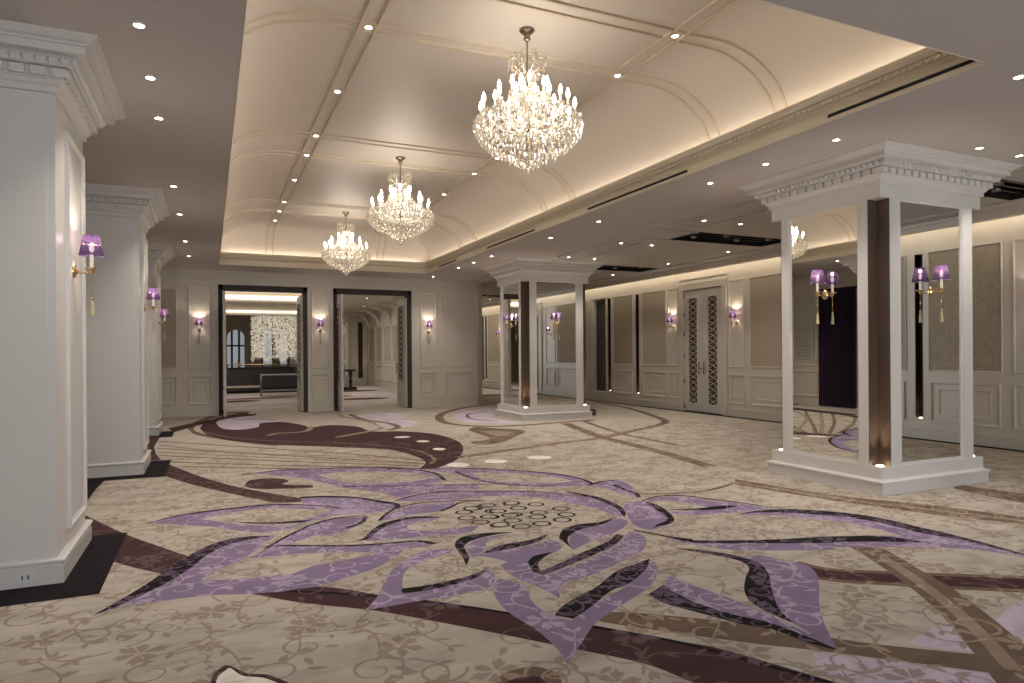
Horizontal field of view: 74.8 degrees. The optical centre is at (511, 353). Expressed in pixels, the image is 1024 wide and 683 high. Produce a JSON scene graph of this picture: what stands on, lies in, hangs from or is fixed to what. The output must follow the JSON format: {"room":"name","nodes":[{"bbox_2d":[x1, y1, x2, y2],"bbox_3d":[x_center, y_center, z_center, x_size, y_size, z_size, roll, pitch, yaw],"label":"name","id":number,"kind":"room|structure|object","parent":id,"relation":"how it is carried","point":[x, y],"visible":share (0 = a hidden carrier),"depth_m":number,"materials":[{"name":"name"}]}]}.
{"room":"event hall","nodes":[
{"label":"event hall","id":0,"kind":"room"},
{"bbox_2d":[226,315,288,366],"bbox_3d":[-13.832,-0.206,31.005,6.700,3.600,0.500,0,0,-24],"label":"wall","id":1,"kind":"structure","parent":0,"point":[242,323],"depth_m":31.68,"materials":[{"name":"beige paint"}]},
{"bbox_2d":[227,330,243,367],"bbox_3d":[-13.165,-0.011,31.888,1.400,3.200,0.080,0,0,-24],"label":"window","id":2,"kind":"structure","parent":1,"relation":"in","point":[235,338],"depth_m":31.91,"materials":[{"name":"clear glass"}]},
{"bbox_2d":[262,328,272,365],"bbox_3d":[-11.683,-0.276,32.003,0.520,1.810,0.050,0,0,-24],"label":"window","id":3,"kind":"structure","parent":1,"relation":"in","point":[267,353],"depth_m":32.02,"materials":[{"name":"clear glass"}]},
{"bbox_2d":[278,328,287,365],"bbox_3d":[-11.027,-0.280,32.300,0.440,1.810,0.050,0,0,-24],"label":"window","id":4,"kind":"structure","parent":1,"relation":"in","point":[283,336],"depth_m":32.31,"materials":[{"name":"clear glass"}]},
{"bbox_2d":[289,294,339,366],"bbox_3d":[-8.450,-0.243,27.346,0.100,3.600,15.800,0,0,-24],"label":"wall","id":5,"kind":"structure","parent":0,"point":[292,360],"depth_m":30.64,"materials":[{"name":"paint"}]},
{"bbox_2d":[225,295,296,299],"bbox_3d":[-9.832,-1.883,22.300,6.450,0.100,0.050,0,0,-24],"label":"trim","id":6,"kind":"structure","parent":5,"relation":"attached to","point":[226,296],"depth_m":22.84,"materials":[{"name":"beige paint"}]},
{"bbox_2d":[226,311,296,312],"bbox_3d":[-11.311,-1.611,25.581,6.450,0.035,0.050,0,0,-24],"label":"trim","id":7,"kind":"structure","parent":5,"relation":"attached to","point":[226,311],"depth_m":26.21,"materials":[{"name":"beige paint"}]},
{"bbox_2d":[225,291,404,326],"bbox_3d":[-9.395,-1.666,25.771,10.500,0.780,17.900,0,0,-24],"label":"ceiling","id":8,"kind":"structure","parent":0,"point":[352,304],"depth_m":26.21,"materials":[{"name":"paint"}]},
{"bbox_2d":[250,316,296,363],"bbox_3d":[-10.361,-0.782,29.117,1.878,2.476,1.241,0,0,-24],"label":"curtain","id":9,"kind":"object","parent":8,"relation":"hanging from","point":[262,353],"visible":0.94,"depth_m":28.97,"materials":[{"name":"beige fabric"}]},
{"bbox_2d":[159,268,478,417],"bbox_3d":[-5.489,-0.346,17.442,9.750,3.767,0.590,0,0,-24],"label":"wall","id":10,"kind":"structure","parent":0,"point":[444,369],"depth_m":17.57,"materials":[{"name":"paint"}]},
{"bbox_2d":[195,318,202,343],"bbox_3d":[-7.618,-0.537,16.310,0.169,0.607,0.202,0,0,-24],"label":"wall sconce","id":11,"kind":"object","parent":10,"relation":"attached to","point":[198,320],"visible":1,"depth_m":16.26,"materials":[{"name":"purple fabric"}]},
{"bbox_2d":[218,284,307,415],"bbox_3d":[-6.364,-0.082,17.172,2.130,3.250,0.362,0,0,-24],"label":"trim","id":12,"kind":"structure","parent":10,"relation":"attached to","point":[241,288],"depth_m":17.09,"materials":[{"name":"brown wood"}]},
{"bbox_2d":[222,290,303,416],"bbox_3d":[-6.386,0.008,17.223,2.384,3.030,0.908,0,0,-45],"label":"door","id":13,"kind":"structure","parent":10,"relation":"in","point":[300,384],"depth_m":17.50,"materials":[{"name":"white paint"}]},
{"bbox_2d":[317,320,323,342],"bbox_3d":[-4.998,-0.554,17.493,0.169,0.607,0.202,0,0,-24],"label":"wall sconce","id":14,"kind":"object","parent":10,"relation":"attached to","point":[320,322],"visible":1,"depth_m":17.44,"materials":[{"name":"purple fabric"}]},
{"bbox_2d":[336,294,407,411],"bbox_3d":[-3.848,-0.009,18.369,2.384,3.030,0.908,0,0,-45],"label":"door","id":15,"kind":"structure","parent":10,"relation":"in","point":[401,365],"depth_m":18.65,"materials":[{"name":"white paint"}]},
{"bbox_2d":[333,288,411,410],"bbox_3d":[-3.825,-0.099,18.317,2.130,3.250,0.362,0,0,-24],"label":"trim","id":16,"kind":"structure","parent":10,"relation":"attached to","point":[407,294],"depth_m":18.23,"materials":[{"name":"brown wood"}]},
{"bbox_2d":[426,322,431,342],"bbox_3d":[-2.314,-0.573,18.705,0.169,0.607,0.202,0,0,-24],"label":"wall sconce","id":17,"kind":"object","parent":10,"relation":"attached to","point":[429,324],"visible":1,"depth_m":18.65,"materials":[{"name":"purple fabric"}]},
{"bbox_2d":[343,312,365,383],"bbox_3d":[-9.070,-0.238,33.265,3.640,3.600,0.300,0,0,-24],"label":"wall","id":18,"kind":"structure","parent":0,"point":[354,326],"depth_m":33.73,"materials":[{"name":"paint"}]},
{"bbox_2d":[366,282,482,403],"bbox_3d":[-4.607,-0.469,27.902,0.154,4.000,17.750,0,0,-24],"label":"wall","id":19,"kind":"structure","parent":0,"point":[381,339],"depth_m":30.04,"materials":[{"name":"paint"}]},
{"bbox_2d":[0,384,1023,682],"bbox_3d":[-2.972,1.520,16.208,14.700,0.001,40.400,0,0,-24],"label":"floor","id":20,"kind":"structure","parent":0,"point":[378,539],"depth_m":4.79,"materials":[{"name":"beige carpet"}]},
{"bbox_2d":[0,19,126,589],"bbox_3d":[-3.793,-0.258,4.702,1.753,3.568,1.640,0,0,-24],"label":"paneled column","id":21,"kind":"structure","parent":20,"relation":"on","point":[57,86],"depth_m":4.41,"materials":[{"name":"white paint"}]},
{"bbox_2d":[0,575,2,585],"bbox_3d":[-3.324,1.458,4.274,0.120,0.070,0.009,0,0,-24],"label":"power outlet","id":22,"kind":"object","parent":21,"relation":"attached to","point":[1,576],"depth_m":4.29,"materials":[{"name":"white plastic"}]},
{"bbox_2d":[14,571,36,583],"bbox_3d":[-3.160,1.456,4.348,0.120,0.070,0.009,0,0,-24],"label":"power outlet","id":23,"kind":"object","parent":21,"relation":"attached to","point":[20,577],"depth_m":4.34,"materials":[{"name":"white plastic"}]},
{"bbox_2d":[72,234,104,315],"bbox_3d":[-3.203,-0.587,5.073,0.202,0.607,0.169,0,0,-24],"label":"wall sconce","id":24,"kind":"object","parent":21,"relation":"attached to","point":[91,246],"visible":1,"depth_m":5.04,"materials":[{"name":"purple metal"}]},
{"bbox_2d":[85,183,168,477],"bbox_3d":[-5.534,-0.246,8.705,1.873,3.568,1.650,0,0,-24],"label":"paneled column","id":25,"kind":"structure","parent":20,"relation":"on","point":[117,340],"depth_m":8.36,"materials":[{"name":"white paint"}]},
{"bbox_2d":[144,288,159,332],"bbox_3d":[-4.879,-0.575,9.078,0.202,0.607,0.169,0,0,-24],"label":"wall sconce","id":26,"kind":"object","parent":25,"relation":"attached to","point":[153,294],"visible":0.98,"depth_m":9.05,"materials":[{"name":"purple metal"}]},
{"bbox_2d":[148,243,174,435],"bbox_3d":[-7.454,-0.233,12.825,1.763,3.568,1.660,0,0,-24],"label":"paneled column","id":27,"kind":"structure","parent":20,"relation":"on","point":[159,254],"depth_m":12.56,"materials":[{"name":"white paint"}]},
{"bbox_2d":[159,309,168,339],"bbox_3d":[-6.827,-0.562,13.125,0.202,0.607,0.169,0,0,-24],"label":"wall sconce","id":28,"kind":"object","parent":27,"relation":"attached to","point":[164,313],"visible":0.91,"depth_m":13.09,"materials":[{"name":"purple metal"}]},
{"bbox_2d":[226,364,296,393],"bbox_3d":[-9.893,0.998,26.659,3.030,1.138,0.738,0,0,-24],"label":"counter","id":29,"kind":"object","parent":20,"relation":"on","point":[243,379],"depth_m":26.21,"materials":[{"name":"brown wood"}]},
{"bbox_2d":[226,385,259,387],"bbox_3d":[-9.762,1.306,26.398,2.950,0.080,0.040,0,0,-24],"label":"shelf","id":30,"kind":"object","parent":29,"relation":"attached to","point":[227,386],"depth_m":26.07,"materials":[{"name":"beige paint"}]},
{"bbox_2d":[226,367,296,368],"bbox_3d":[-9.903,0.592,26.676,3.030,0.050,0.700,0,0,-24],"label":"countertop","id":31,"kind":"structure","parent":29,"relation":"on","point":[242,367],"depth_m":26.44,"materials":[{"name":"black"}]},
{"bbox_2d":[260,374,296,396],"bbox_3d":[-8.410,1.157,24.288,1.360,0.800,0.500,0,0,-24],"label":"console table","id":32,"kind":"object","parent":20,"relation":"on","point":[282,380],"visible":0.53,"depth_m":24.09,"materials":[{"name":"silver metal"}]},
{"bbox_2d":[262,389,296,390],"bbox_3d":[-8.409,1.337,24.288,1.300,0.040,0.460,0,0,-24],"label":"shelf","id":33,"kind":"object","parent":32,"relation":"attached to","point":[266,389],"depth_m":24.20,"materials":[{"name":"silver metal"}]},
{"bbox_2d":[343,369,356,389],"bbox_3d":[-7.138,1.119,28.153,1.100,0.860,0.560,0,0,-24],"label":"console","id":34,"kind":"object","parent":20,"relation":"on","point":[350,371],"visible":0.41,"depth_m":28.12,"materials":[{"name":"brown wood"}]},
{"bbox_2d":[482,257,604,420],"bbox_3d":[0.716,-0.289,15.838,2.240,3.568,2.040,0,0,-24],"label":"column","id":35,"kind":"structure","parent":20,"relation":"on","point":[543,375],"depth_m":15.20,"materials":[{"name":"white paint"}]},
{"bbox_2d":[503,313,511,339],"bbox_3d":[-0.109,-0.608,15.445,0.202,0.607,0.169,0,0,-24],"label":"wall sconce","id":36,"kind":"object","parent":35,"relation":"attached to","point":[506,317],"visible":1,"depth_m":15.40,"materials":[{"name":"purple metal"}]},
{"bbox_2d":[555,312,561,338],"bbox_3d":[1.047,-0.616,15.098,0.169,0.607,0.202,0,0,-24],"label":"wall sconce","id":37,"kind":"object","parent":35,"relation":"attached to","point":[558,314],"visible":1,"depth_m":15.05,"materials":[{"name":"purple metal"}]},
{"bbox_2d":[737,140,1022,495],"bbox_3d":[4.286,-0.313,7.964,2.240,3.568,2.040,0,0,-24],"label":"column","id":38,"kind":"structure","parent":20,"relation":"on","point":[877,394],"depth_m":7.35,"materials":[{"name":"white paint"}]},
{"bbox_2d":[809,270,827,323],"bbox_3d":[3.464,-0.632,7.567,0.202,0.607,0.169,0,0,-24],"label":"wall sconce","id":39,"kind":"object","parent":38,"relation":"attached to","point":[817,276],"visible":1,"depth_m":7.54,"materials":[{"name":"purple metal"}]},
{"bbox_2d":[929,265,950,321],"bbox_3d":[4.617,-0.640,7.225,0.169,0.607,0.202,0,0,-24],"label":"wall sconce","id":40,"kind":"object","parent":38,"relation":"attached to","point":[941,272],"visible":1,"depth_m":7.20,"materials":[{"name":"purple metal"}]},
{"bbox_2d":[0,0,1023,304],"bbox_3d":[-1.376,-2.213,13.649,13.950,0.355,34.400,0,0,-24],"label":"ceiling","id":41,"kind":"structure","parent":0,"point":[192,48],"depth_m":6.29,"materials":[{"name":"paint"}]},
{"bbox_2d":[130,21,147,28],"bbox_3d":[-2.332,-2.049,4.187,0.094,0.009,0.094,0,0,-24],"label":"recessed light","id":42,"kind":"object","parent":41,"relation":"in","point":[139,25],"visible":1,"depth_m":4.18,"materials":[{"name":"beige"}]},
{"bbox_2d":[143,75,156,80],"bbox_3d":[-2.690,-2.046,4.980,0.094,0.009,0.094,0,0,-24],"label":"recessed light","id":43,"kind":"object","parent":41,"relation":"in","point":[147,77],"visible":1,"depth_m":4.97,"materials":[{"name":"beige"}]},
{"bbox_2d":[153,116,164,119],"bbox_3d":[-3.072,-2.044,5.828,0.094,0.009,0.094,0,0,-24],"label":"recessed light","id":44,"kind":"object","parent":41,"relation":"in","point":[154,117],"visible":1,"depth_m":5.82,"materials":[{"name":"beige"}]},
{"bbox_2d":[482,295,499,296],"bbox_3d":[-1.113,-2.208,23.944,2.500,0.304,0.550,0,0,-24],"label":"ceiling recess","id":45,"kind":"structure","parent":41,"relation":"hanging from","point":[482,295],"depth_m":24.39,"materials":[{"name":"black"}]},
{"bbox_2d":[221,0,925,261],"bbox_3d":[-1.631,-2.569,10.029,5.210,0.680,13.950,0,0,-24],"label":"vault","id":46,"kind":"object","parent":41,"relation":"attached to","point":[402,91],"visible":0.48,"depth_m":7.35,"materials":[{"name":"beige paint"}]},
{"bbox_2d":[321,212,370,275],"bbox_3d":[-3.411,-2.241,13.778,1.015,1.312,1.018,0,0,-24],"label":"crystal chandelier","id":47,"kind":"object","parent":46,"relation":"hanging from","point":[343,250],"visible":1,"depth_m":13.62,"materials":[{"name":"beige"}]},
{"bbox_2d":[321,248,370,273],"bbox_3d":[-3.409,-1.853,13.778,1.015,0.502,1.018,0,0,-24],"label":"basket","id":48,"kind":"object","parent":47,"relation":"on","point":[344,253],"depth_m":13.58,"materials":[{"name":"clear glass"}]},
{"bbox_2d":[363,24,373,29],"bbox_3d":[-1.278,-2.905,5.971,0.094,0.009,0.094,0,0,-24],"label":"recessed light","id":49,"kind":"object","parent":46,"relation":"attached to","point":[367,27],"visible":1,"depth_m":5.97,"materials":[{"name":"beige"}]},
{"bbox_2d":[366,156,434,245],"bbox_3d":[-1.656,-2.253,9.962,1.015,1.312,1.018,0,0,-24],"label":"crystal chandelier","id":50,"kind":"object","parent":46,"relation":"hanging from","point":[409,210],"visible":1,"depth_m":9.82,"materials":[{"name":"beige"}]},
{"bbox_2d":[366,205,434,243],"bbox_3d":[-1.653,-1.865,9.962,1.015,0.502,1.018,0,0,-24],"label":"basket","id":51,"kind":"object","parent":50,"relation":"on","point":[425,213],"depth_m":9.78,"materials":[{"name":"clear glass"}]},
{"bbox_2d":[224,0,787,259],"bbox_3d":[-1.632,-2.595,10.029,5.190,0.641,13.930,0,0,-24],"label":"trim","id":52,"kind":"structure","parent":46,"relation":"attached to","point":[361,21],"depth_m":6.85,"materials":[{"name":"beige paint"}]},
{"bbox_2d":[472,26,583,174],"bbox_3d":[0.140,-2.265,6.055,1.015,1.312,1.018,0,0,-24],"label":"crystal chandelier","id":53,"kind":"object","parent":46,"relation":"hanging from","point":[527,112],"visible":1,"depth_m":5.92,"materials":[{"name":"clear glass"}]},
{"bbox_2d":[472,99,583,172],"bbox_3d":[0.143,-1.877,6.055,1.015,0.502,1.018,0,0,-24],"label":"basket","id":54,"kind":"object","parent":53,"relation":"on","point":[575,117],"depth_m":5.87,"materials":[{"name":"clear glass"}]},
{"bbox_2d":[670,33,679,38],"bbox_3d":[1.505,-2.924,6.174,0.094,0.009,0.094,0,0,-24],"label":"recessed light","id":55,"kind":"object","parent":46,"relation":"attached to","point":[675,35],"visible":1,"depth_m":6.17,"materials":[{"name":"beige"}]},
{"bbox_2d":[219,0,984,273],"bbox_3d":[-1.629,-2.193,10.029,5.690,0.282,14.430,0,0,-24],"label":"trim","id":56,"kind":"structure","parent":41,"relation":"attached to","point":[809,113],"depth_m":7.33,"materials":[{"name":"beige paint"}]},
{"bbox_2d":[438,259,456,267],"bbox_3d":[-1.519,-2.105,15.723,0.014,0.048,1.340,0,0,-24],"label":"air slot","id":57,"kind":"object","parent":56,"relation":"attached to","point":[454,260],"visible":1,"depth_m":15.66,"materials":[{"name":"black metal"}]},
{"bbox_2d":[486,228,535,249],"bbox_3d":[-0.059,-2.115,12.488,0.014,0.048,2.240,0,0,-24],"label":"air slot","id":58,"kind":"object","parent":56,"relation":"attached to","point":[534,229],"visible":1,"depth_m":12.35,"materials":[{"name":"black metal"}]},
{"bbox_2d":[587,168,688,210],"bbox_3d":[1.585,-2.126,8.846,0.014,0.048,2.310,0,0,-24],"label":"air slot","id":59,"kind":"object","parent":56,"relation":"attached to","point":[685,171],"visible":1,"depth_m":8.65,"materials":[{"name":"black metal"}]},
{"bbox_2d":[825,59,977,119],"bbox_3d":[3.113,-2.136,5.460,0.014,0.048,1.320,0,0,-24],"label":"air slot","id":60,"kind":"object","parent":56,"relation":"attached to","point":[967,62],"visible":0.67,"depth_m":5.38,"materials":[{"name":"black metal"}]},
{"bbox_2d":[597,265,657,271],"bbox_3d":[2.358,-2.231,16.376,2.400,0.304,0.800,0,0,-24],"label":"ceiling recess","id":61,"kind":"structure","parent":41,"relation":"hanging from","point":[603,267],"depth_m":16.86,"materials":[{"name":"black"}]},
{"bbox_2d":[670,232,780,246],"bbox_3d":[4.061,-2.243,12.384,2.220,0.304,0.820,0,0,-24],"label":"ceiling recess","id":62,"kind":"structure","parent":41,"relation":"hanging from","point":[701,236],"depth_m":12.68,"materials":[{"name":"black"}]},
{"bbox_2d":[482,204,1023,307],"bbox_3d":[4.353,-2.188,16.235,0.200,0.417,34.400,0,0,-24],"label":"trim","id":63,"kind":"structure","parent":41,"relation":"attached to","point":[1018,210],"depth_m":14.99,"materials":[{"name":"paint"}]},
{"bbox_2d":[984,179,1023,199],"bbox_3d":[6.245,-2.257,8.613,1.700,0.304,0.650,0,0,-24],"label":"ceiling recess","id":64,"kind":"structure","parent":41,"relation":"hanging from","point":[1004,189],"depth_m":9.09,"materials":[{"name":"black"}]},
{"bbox_2d":[991,186,1000,191],"bbox_3d":[6.351,-2.150,8.786,0.100,0.060,0.100,0,0,-24],"label":"spotlight","id":65,"kind":"object","parent":64,"relation":"attached to","point":[996,188],"depth_m":8.75,"materials":[{"name":"silver metal"}]},
{"bbox_2d":[994,181,1003,185],"bbox_3d":[6.141,-2.149,8.441,0.100,0.060,0.100,0,0,-24],"label":"spotlight","id":66,"kind":"object","parent":64,"relation":"attached to","point":[1000,183],"depth_m":8.42,"materials":[{"name":"silver metal"}]},
{"bbox_2d":[1011,74,1023,79],"bbox_3d":[3.839,-2.091,5.075,0.094,0.009,0.094,0,0,-24],"label":"recessed light","id":67,"kind":"object","parent":41,"relation":"in","point":[1017,77],"visible":1,"depth_m":5.07,"materials":[{"name":"beige"}]},
{"bbox_2d":[482,215,1023,450],"bbox_3d":[4.831,-0.533,16.445,0.355,4.000,34.000,0,0,-24],"label":"wall","id":68,"kind":"structure","parent":0,"point":[631,358],"depth_m":15.18,"materials":[{"name":"paint"}]},
{"bbox_2d":[667,316,673,339],"bbox_3d":[4.129,-0.657,17.456,0.202,0.607,0.169,0,0,-24],"label":"wall sconce","id":69,"kind":"object","parent":68,"relation":"attached to","point":[669,318],"visible":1,"depth_m":17.41,"materials":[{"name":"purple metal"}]},
{"bbox_2d":[683,287,721,413],"bbox_3d":[4.678,-0.062,16.456,0.112,3.020,1.409,0,0,-24],"label":"door","id":70,"kind":"structure","parent":68,"relation":"in","point":[702,307],"depth_m":16.43,"materials":[{"name":"white paint"}]},
{"bbox_2d":[729,311,737,336],"bbox_3d":[5.075,-0.663,15.360,0.202,0.607,0.169,0,0,-24],"label":"wall sconce","id":71,"kind":"object","parent":68,"relation":"attached to","point":[732,314],"visible":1,"depth_m":15.33,"materials":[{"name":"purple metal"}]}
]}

